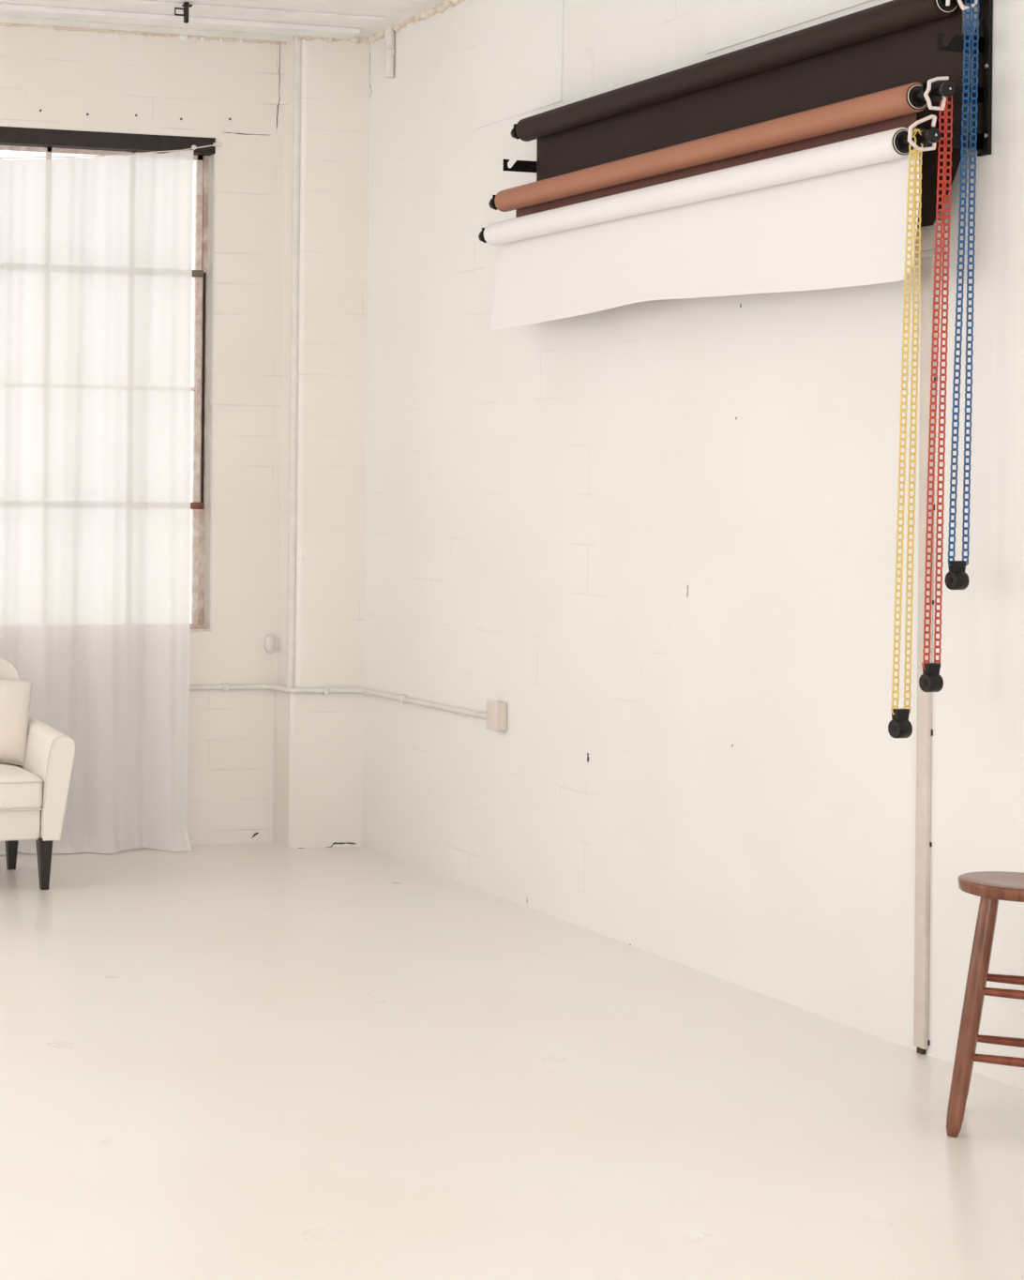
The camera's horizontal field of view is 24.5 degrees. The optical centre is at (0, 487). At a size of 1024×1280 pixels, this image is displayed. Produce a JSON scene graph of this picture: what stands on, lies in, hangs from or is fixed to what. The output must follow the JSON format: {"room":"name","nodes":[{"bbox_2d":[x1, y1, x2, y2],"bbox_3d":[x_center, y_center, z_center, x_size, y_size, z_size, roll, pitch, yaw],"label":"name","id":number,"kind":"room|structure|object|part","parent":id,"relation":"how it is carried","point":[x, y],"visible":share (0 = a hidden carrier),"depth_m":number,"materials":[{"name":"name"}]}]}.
{"room":"studio","nodes":[
{"label":"studio","id":0,"kind":"room"},
{"bbox_2d":[0,25,285,844],"bbox_3d":[-1.748,-0.251,9.960,7.000,3.790,0.280,1,0,-15],"label":"wall","id":1,"kind":"structure","parent":0,"point":[67,75],"depth_m":10.59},
{"bbox_2d":[0,126,215,632],"bbox_3d":[-0.473,-0.500,10.216,3.030,2.318,0.111,1,0,-15],"label":"window","id":2,"kind":"structure","parent":1,"relation":"in","point":[48,142],"depth_m":10.61,"materials":[{"name":"metal"}]},
{"bbox_3d":[-0.485,0.643,10.215,3.030,0.030,0.111,1,0,-15],"label":"sill","id":3,"kind":"part","parent":2,"relation":"part of","materials":[{"name":"paint"}]},
{"bbox_2d":[0,142,222,158],"bbox_3d":[-0.498,-1.571,10.140,3.180,0.127,0.032,1,0,-15],"label":"wire","id":4,"kind":"object","parent":1,"relation":"attached to","point":[193,147],"visible":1,"depth_m":10.44,"materials":[{"name":"beige plastic"}]},
{"bbox_2d":[0,150,193,855],"bbox_3d":[-0.174,0.033,10.124,2.244,3.242,0.225,1,0,-15],"label":"sheer curtain","id":5,"kind":"object","parent":4,"relation":"hanging from","point":[96,253],"visible":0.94,"depth_m":10.36,"materials":[{"name":"white fabric"}]},
{"bbox_2d":[0,22,285,45],"bbox_3d":[-0.367,-2.130,10.187,3.553,0.036,0.037,1,0,-15],"label":"plaster edge","id":6,"kind":"structure","parent":1,"relation":"attached to","point":[119,32],"depth_m":10.45,"materials":[{"name":"beige paint"}]},
{"bbox_2d":[225,132,263,135],"bbox_3d":[1.160,-1.669,10.610,0.250,0.007,0.001,1,0,-15],"label":"crack","id":7,"kind":"structure","parent":1,"relation":"attached to","point":[226,132],"depth_m":10.61,"materials":[{"name":"brown"}]},
{"bbox_2d":[264,633,275,653],"bbox_3d":[1.276,0.736,10.635,0.052,0.091,0.022,1,0,-15],"label":"junction cover","id":8,"kind":"object","parent":1,"relation":"attached to","point":[270,641],"visible":1,"depth_m":10.63,"materials":[{"name":"white plastic"}]},
{"bbox_2d":[276,46,280,127],"bbox_3d":[1.317,-1.906,10.653,0.016,0.418,0.001,1,0,-15],"label":"crack","id":9,"kind":"structure","parent":1,"relation":"attached to","point":[279,47],"depth_m":10.65,"materials":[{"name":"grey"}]},
{"bbox_2d":[272,38,370,848],"bbox_3d":[1.513,-0.217,10.605,0.368,3.790,0.204,1,0,-15],"label":"pilaster","id":10,"kind":"object","parent":1,"relation":"attached to","point":[319,737],"visible":0.82,"depth_m":10.52,"materials":[{"name":"white paint"}]},
{"bbox_2d":[286,35,301,688],"bbox_3d":[1.371,-0.588,10.495,0.043,3.050,0.041,1,0,-15],"label":"vertical conduit","id":11,"kind":"object","parent":10,"relation":"attached to","point":[297,44],"visible":0.87,"depth_m":10.48,"materials":[{"name":"white metal"}]},
{"bbox_2d":[298,842,355,848],"bbox_3d":[1.526,1.674,10.504,0.295,0.036,0.001,1,0,-15],"label":"crack","id":12,"kind":"structure","parent":10,"relation":"attached to","point":[335,842],"depth_m":10.52,"materials":[{"name":"brown"}]},
{"bbox_2d":[298,35,370,45],"bbox_3d":[1.556,-2.105,10.508,0.369,0.059,0.061,1,0,-15],"label":"plaster edge","id":13,"kind":"structure","parent":10,"relation":"attached to","point":[354,39],"depth_m":10.51,"materials":[{"name":"beige paint"}]},
{"bbox_2d":[189,682,486,719],"bbox_3d":[0.032,0.928,10.121,4.182,0.044,1.269,1,0,6],"label":"conduit","id":14,"kind":"object","parent":1,"relation":"attached to","point":[325,690],"visible":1,"depth_m":10.46,"materials":[{"name":"white metal"}]},
{"bbox_2d":[0,0,449,42],"bbox_3d":[-0.076,-2.211,3.945,7.600,0.150,12.800,1,0,-15],"label":"ceiling","id":15,"kind":"structure","parent":0,"point":[390,19],"depth_m":10.00,"materials":[{"name":"white paint"}]},
{"bbox_2d":[0,15,294,42],"bbox_3d":[-0.766,-2.131,9.968,4.860,0.010,0.120,1,0,-15],"label":"board","id":16,"kind":"object","parent":15,"relation":"attached to","point":[3,19],"visible":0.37,"depth_m":10.35,"materials":[{"name":"white wood"}]},
{"bbox_2d":[0,2,360,39],"bbox_3d":[-0.708,-2.124,9.755,4.860,0.024,0.140,1,0,-15],"label":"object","id":17,"kind":"structure","parent":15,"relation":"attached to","point":[6,9],"depth_m":10.13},
{"bbox_2d":[174,1,192,23],"bbox_3d":[0.797,-2.075,9.816,0.079,0.091,0.024,1,0,-15],"label":"clamp","id":18,"kind":"object","parent":15,"relation":"hanging from","point":[186,5],"visible":1,"depth_m":9.81,"materials":[{"name":"metal"}]},
{"bbox_3d":[0.815,-2.082,9.821,0.040,0.075,0.024,1,0,-15],"label":"stem","id":19,"kind":"part","parent":18,"relation":"part of","materials":[{"name":"metal"}]},
{"bbox_2d":[179,34,188,41],"bbox_3d":[0.857,-2.107,10.519,0.044,0.037,0.046,1,0,-15],"label":"lump","id":20,"kind":"object","parent":15,"relation":"attached to","point":[184,37],"visible":1,"depth_m":10.50,"materials":[{"name":"white paint"}]},
{"bbox_2d":[0,0,384,26],"bbox_3d":[-0.642,-2.129,9.514,4.860,0.012,0.160,1,0,-15],"label":"board","id":21,"kind":"object","parent":15,"relation":"attached to","point":[136,5],"visible":1,"depth_m":9.94,"materials":[{"name":"white wood"}]},
{"bbox_2d":[212,0,428,14],"bbox_3d":[-0.541,-2.125,9.148,4.860,0.020,0.280,1,0,-15],"label":"board","id":22,"kind":"object","parent":15,"relation":"attached to","point":[398,7],"visible":1,"depth_m":9.74,"materials":[{"name":"white wood"}]},
{"bbox_2d":[0,842,1023,1279],"bbox_3d":[-0.116,1.714,3.941,7.600,0.120,12.800,1,0,-15],"label":"floor","id":23,"kind":"structure","parent":0,"point":[257,1061],"depth_m":6.11,"materials":[{"name":"paint"}]},
{"bbox_2d":[0,657,75,889],"bbox_3d":[-0.125,1.184,9.537,0.726,0.953,0.646,1,0,-15],"label":"armchair","id":24,"kind":"object","parent":23,"relation":"on","point":[34,794],"visible":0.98,"depth_m":9.31,"materials":[{"name":"white fabric"}]},
{"bbox_3d":[-0.186,1.019,9.766,0.540,0.623,0.170,1,0,-15],"label":"backrest","id":25,"kind":"part","parent":24,"relation":"part of","materials":[{"name":"white fabric"}]},
{"bbox_3d":[0.050,1.555,9.809,0.062,0.215,0.062,1,0,-15],"label":"leg","id":26,"kind":"part","parent":24,"relation":"part of","materials":[{"name":"black wood"}]},
{"bbox_2d":[0,678,32,766],"bbox_3d":[-0.050,0.989,9.629,0.416,0.405,0.184,1,0,-15],"label":"throw pillow","id":27,"kind":"object","parent":24,"relation":"on","point":[15,695],"visible":1,"depth_m":9.60,"materials":[{"name":"white fabric"}]},
{"bbox_2d":[0,763,42,811],"bbox_3d":[-0.106,1.248,9.467,0.464,0.171,0.485,1,0,-15],"label":"seat cushion","id":28,"kind":"object","parent":24,"relation":"on","point":[21,787],"depth_m":9.28,"materials":[{"name":"white fabric"}]},
{"bbox_3d":[0.167,1.226,9.584,0.132,0.465,0.575,1,0,-15],"label":"arm","id":29,"kind":"part","parent":24,"relation":"part of","materials":[{"name":"white fabric"}]},
{"bbox_3d":[0.181,1.556,9.332,0.062,0.215,0.062,1,0,-15],"label":"leg","id":30,"kind":"part","parent":24,"relation":"part of","materials":[{"name":"black wood"}]},
{"bbox_2d":[946,871,1023,1137],"bbox_3d":[2.669,1.358,5.901,0.330,0.657,0.311,1,0,26],"label":"stool","id":31,"kind":"object","parent":23,"relation":"on","point":[992,887],"visible":1,"depth_m":5.84,"materials":[{"name":"brown wood"}]},
{"bbox_3d":[2.530,1.369,5.856,0.119,0.632,0.111,1,0,26],"label":"leg","id":32,"kind":"part","parent":31,"relation":"part of","materials":[{"name":"brown wood"}]},
{"bbox_3d":[2.617,1.371,6.037,0.046,0.632,0.146,1,0,-21],"label":"leg","id":33,"kind":"part","parent":31,"relation":"part of","materials":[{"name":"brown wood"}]},
{"bbox_3d":[2.672,1.047,5.901,0.297,0.034,0.297,1,0,26],"label":"seat","id":34,"kind":"part","parent":31,"relation":"part of","materials":[{"name":"brown wood"}]},
{"bbox_2d":[362,0,1023,1090],"bbox_3d":[3.423,-0.204,4.910,0.300,3.790,12.800,1,0,-15],"label":"wall","id":35,"kind":"structure","parent":0,"point":[546,501],"depth_m":7.95,"materials":[{"name":"white paint"}]},
{"bbox_2d":[383,26,394,78],"bbox_3d":[1.782,-1.994,10.305,0.052,0.230,0.052,1,0,-15],"label":"pipe stub","id":36,"kind":"object","parent":35,"relation":"attached to","point":[389,33],"visible":1,"depth_m":10.29,"materials":[{"name":"white metal"}]},
{"bbox_2d":[367,0,465,43],"bbox_3d":[1.931,-2.107,9.825,0.065,0.068,1.512,1,0,-15],"label":"plaster edge","id":37,"kind":"structure","parent":35,"relation":"attached to","point":[441,7],"depth_m":9.99,"materials":[{"name":"beige paint"}]},
{"bbox_2d":[486,699,507,731],"bbox_3d":[2.041,0.935,9.242,0.049,0.123,0.094,1,0,-15],"label":"outlet box","id":38,"kind":"object","parent":35,"relation":"attached to","point":[496,710],"visible":1,"depth_m":9.21,"materials":[{"name":"beige paint"}]},
{"bbox_3d":[2.019,0.934,9.236,0.004,0.123,0.094,1,0,-15],"label":"plate","id":39,"kind":"part","parent":38,"relation":"part of","materials":[{"name":"beige paint"}]},
{"bbox_2d":[481,123,536,240],"bbox_3d":[2.051,-1.205,8.886,0.261,0.483,0.128,1,0,-15],"label":"wall bracket","id":40,"kind":"object","parent":35,"relation":"attached to","point":[525,166],"visible":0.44,"depth_m":8.95,"materials":[{"name":"black metal"}]},
{"bbox_3d":[2.027,-1.004,8.943,0.249,0.048,0.006,1,0,-15],"label":"hook arm","id":41,"kind":"part","parent":40,"relation":"part of","materials":[{"name":"black metal"}]},
{"bbox_3d":[2.050,-1.137,8.949,0.204,0.048,0.006,1,0,-15],"label":"hook arm","id":42,"kind":"part","parent":40,"relation":"part of","materials":[{"name":"black metal"}]},
{"bbox_3d":[2.097,-1.422,8.961,0.114,0.048,0.006,1,0,-15],"label":"hook arm","id":43,"kind":"part","parent":40,"relation":"part of","materials":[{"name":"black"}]},
{"bbox_3d":[2.074,-1.281,8.955,0.159,0.048,0.006,1,0,-15],"label":"hook arm","id":44,"kind":"part","parent":40,"relation":"part of","materials":[{"name":"black metal"}]},
{"bbox_2d":[475,0,563,129],"bbox_3d":[2.110,-1.812,9.175,0.007,0.590,0.722,1,0,-15],"label":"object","id":45,"kind":"structure","parent":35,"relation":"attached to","point":[519,43],"depth_m":9.18,"materials":[{"name":"white paint"}]},
{"bbox_2d":[705,0,873,54],"bbox_3d":[2.676,-1.809,7.115,0.007,0.590,1.555,1,0,-15],"label":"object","id":46,"kind":"structure","parent":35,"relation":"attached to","point":[729,22],"depth_m":7.57,"materials":[{"name":"white paint"}]},
{"bbox_2d":[913,220,943,1054],"bbox_3d":[2.751,0.447,6.709,0.030,2.477,0.125,1,0,-15],"label":"wall strip","id":47,"kind":"object","parent":35,"relation":"attached to","point":[924,723],"visible":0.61,"depth_m":6.70,"materials":[{"name":"paint"}]},
{"bbox_2d":[907,0,993,156],"bbox_3d":[2.720,-1.287,6.455,0.261,0.655,0.048,1,0,-15],"label":"wall bracket","id":48,"kind":"object","parent":35,"relation":"attached to","point":[984,112],"visible":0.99,"depth_m":6.47,"materials":[{"name":"black metal"}]},
{"bbox_2d":[478,114,940,331],"bbox_3d":[2.278,-0.834,7.656,0.103,0.462,2.725,1,0,-15],"label":"roll","id":49,"kind":"object","parent":48,"relation":"hanging from","point":[831,216],"visible":0.98,"depth_m":7.37,"materials":[{"name":"white paper"}]},
{"bbox_2d":[888,128,923,737],"bbox_3d":[2.575,-0.155,6.388,0.083,1.731,0.055,1,0,-15],"label":"pull chain","id":50,"kind":"object","parent":49,"relation":"hanging from","point":[899,726],"visible":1,"depth_m":6.39,"materials":[{"name":"yellow plastic"}]},
{"bbox_3d":[2.631,-0.995,6.372,0.042,0.042,0.053,1,0,-15],"label":"knob","id":51,"kind":"part","parent":49,"relation":"part of","materials":[{"name":"black plastic"}]},
{"bbox_2d":[488,75,954,217],"bbox_3d":[2.324,-1.091,7.668,0.090,0.169,2.725,1,0,-15],"label":"roll","id":52,"kind":"object","parent":48,"relation":"hanging from","point":[897,107],"visible":0.77,"depth_m":7.34,"materials":[{"name":"paper"}]},
{"bbox_2d":[918,95,952,692],"bbox_3d":[2.680,-0.281,6.432,0.077,1.730,0.055,1,0,-15],"label":"pull chain","id":53,"kind":"object","parent":52,"relation":"hanging from","point":[930,680],"visible":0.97,"depth_m":6.43,"materials":[{"name":"red plastic"}]},
{"bbox_3d":[2.676,-1.128,6.384,0.042,0.042,0.053,1,0,-15],"label":"knob","id":54,"kind":"part","parent":52,"relation":"part of","materials":[{"name":"black plastic"}]},
{"bbox_2d":[511,0,978,227],"bbox_3d":[2.402,-1.118,7.683,0.118,0.684,2.727,1,0,-15],"label":"roll","id":55,"kind":"object","parent":48,"relation":"hanging from","point":[891,44],"visible":0.46,"depth_m":7.35,"materials":[{"name":"brown paper"}]},
{"bbox_2d":[944,0,978,589],"bbox_3d":[2.749,-0.565,6.422,0.083,1.714,0.055,1,0,-15],"label":"pull chain","id":56,"kind":"object","parent":55,"relation":"hanging from","point":[956,578],"visible":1,"depth_m":6.42,"materials":[{"name":"blue plastic"}]},
{"bbox_3d":[2.711,-1.000,6.453,0.249,0.048,0.006,1,0,-15],"label":"hook arm","id":57,"kind":"part","parent":48,"relation":"part of","materials":[{"name":"black"}]},
{"bbox_3d":[2.734,-1.133,6.459,0.204,0.048,0.006,1,0,-15],"label":"hook arm","id":58,"kind":"part","parent":48,"relation":"part of","materials":[{"name":"black"}]},
{"bbox_3d":[2.757,-1.277,6.465,0.159,0.048,0.006,1,0,-15],"label":"hook arm","id":59,"kind":"part","parent":48,"relation":"part of","materials":[{"name":"black metal"}]},
{"bbox_3d":[2.780,-1.418,6.471,0.114,0.048,0.006,1,0,-15],"label":"hook arm","id":60,"kind":"part","parent":48,"relation":"part of","materials":[{"name":"black"}]},
{"bbox_3d":[2.840,-1.286,6.488,0.012,0.655,0.048,1,0,-15],"label":"plate","id":61,"kind":"part","parent":48,"relation":"part of","materials":[{"name":"black metal"}]}
]}

